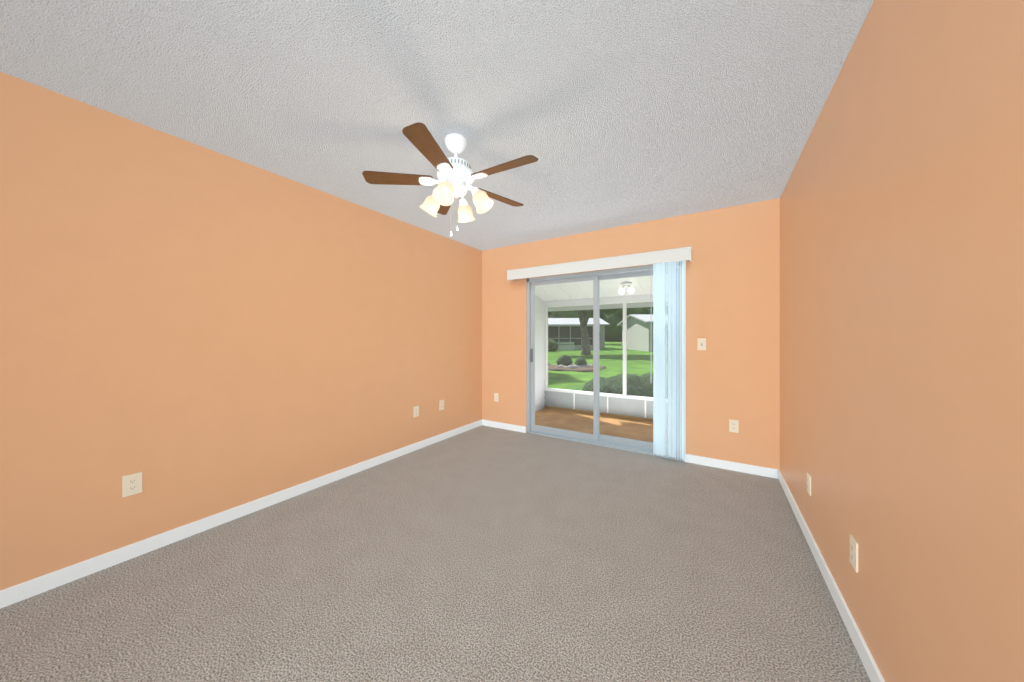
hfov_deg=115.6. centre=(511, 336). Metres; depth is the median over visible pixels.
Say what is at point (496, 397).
electrical outlet
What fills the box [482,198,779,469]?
wall
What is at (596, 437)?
sliding glass door
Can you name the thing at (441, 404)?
electrical outlet
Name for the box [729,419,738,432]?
electrical outlet
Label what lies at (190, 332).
wall
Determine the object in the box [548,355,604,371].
garden bed
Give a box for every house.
[548,318,609,349]
[617,314,652,351]
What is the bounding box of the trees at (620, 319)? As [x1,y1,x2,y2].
[548,307,652,341]
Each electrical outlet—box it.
[122,472,141,496]
[414,406,418,416]
[440,400,443,409]
[494,393,498,401]
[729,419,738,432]
[807,472,810,495]
[850,534,857,572]
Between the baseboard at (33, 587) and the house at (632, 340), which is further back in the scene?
the house at (632, 340)
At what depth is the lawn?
17.68 m
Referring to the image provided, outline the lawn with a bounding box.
[548,341,652,390]
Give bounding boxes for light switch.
[697,338,705,349]
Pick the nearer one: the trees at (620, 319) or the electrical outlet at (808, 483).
the electrical outlet at (808, 483)
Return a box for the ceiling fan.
[362,122,537,235]
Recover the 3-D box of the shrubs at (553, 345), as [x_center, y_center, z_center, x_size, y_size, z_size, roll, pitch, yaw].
[2.286,1.008,33.329,6.511,1.524,5.667,0,0,32]
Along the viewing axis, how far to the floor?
1.62 m
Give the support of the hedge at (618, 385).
on the lawn
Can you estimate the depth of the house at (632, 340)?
35.55 m
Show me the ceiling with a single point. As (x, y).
(611, 113)
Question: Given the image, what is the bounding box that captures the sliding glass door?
[527,262,681,460]
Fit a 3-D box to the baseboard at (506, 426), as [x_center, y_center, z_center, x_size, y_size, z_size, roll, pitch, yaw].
[-0.113,1.222,4.425,0.698,0.082,0.013,0,0,32]
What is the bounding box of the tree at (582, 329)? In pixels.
[552,308,627,354]
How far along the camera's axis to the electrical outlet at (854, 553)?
1.34 m
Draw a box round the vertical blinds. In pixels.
[507,247,691,461]
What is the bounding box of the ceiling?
[0,0,873,250]
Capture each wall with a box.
[0,72,481,590]
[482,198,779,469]
[780,0,1023,681]
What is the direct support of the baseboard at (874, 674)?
attached to the wall at (902, 320)
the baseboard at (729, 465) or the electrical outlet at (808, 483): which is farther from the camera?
the baseboard at (729, 465)
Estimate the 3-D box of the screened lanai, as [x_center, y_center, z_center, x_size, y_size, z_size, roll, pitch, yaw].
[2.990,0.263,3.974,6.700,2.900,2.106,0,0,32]
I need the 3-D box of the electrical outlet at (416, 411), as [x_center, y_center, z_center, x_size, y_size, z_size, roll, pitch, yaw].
[-1.068,0.833,3.604,0.008,0.118,0.074,0,0,32]
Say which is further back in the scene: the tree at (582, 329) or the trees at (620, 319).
the trees at (620, 319)
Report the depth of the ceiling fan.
1.95 m
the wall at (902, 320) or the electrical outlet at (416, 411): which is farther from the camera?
the electrical outlet at (416, 411)
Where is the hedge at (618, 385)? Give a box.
[582,373,652,396]
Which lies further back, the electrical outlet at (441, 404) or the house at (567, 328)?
the house at (567, 328)
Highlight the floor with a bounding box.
[0,425,870,681]
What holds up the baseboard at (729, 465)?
attached to the wall at (733, 300)
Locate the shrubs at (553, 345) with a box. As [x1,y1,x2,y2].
[548,339,573,351]
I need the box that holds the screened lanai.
[535,276,674,459]
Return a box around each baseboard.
[0,419,483,608]
[484,420,525,432]
[684,454,775,477]
[776,469,884,681]
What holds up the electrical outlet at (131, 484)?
attached to the wall at (190, 332)
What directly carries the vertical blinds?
attached to the wall at (733, 300)
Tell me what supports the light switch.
attached to the wall at (733, 300)

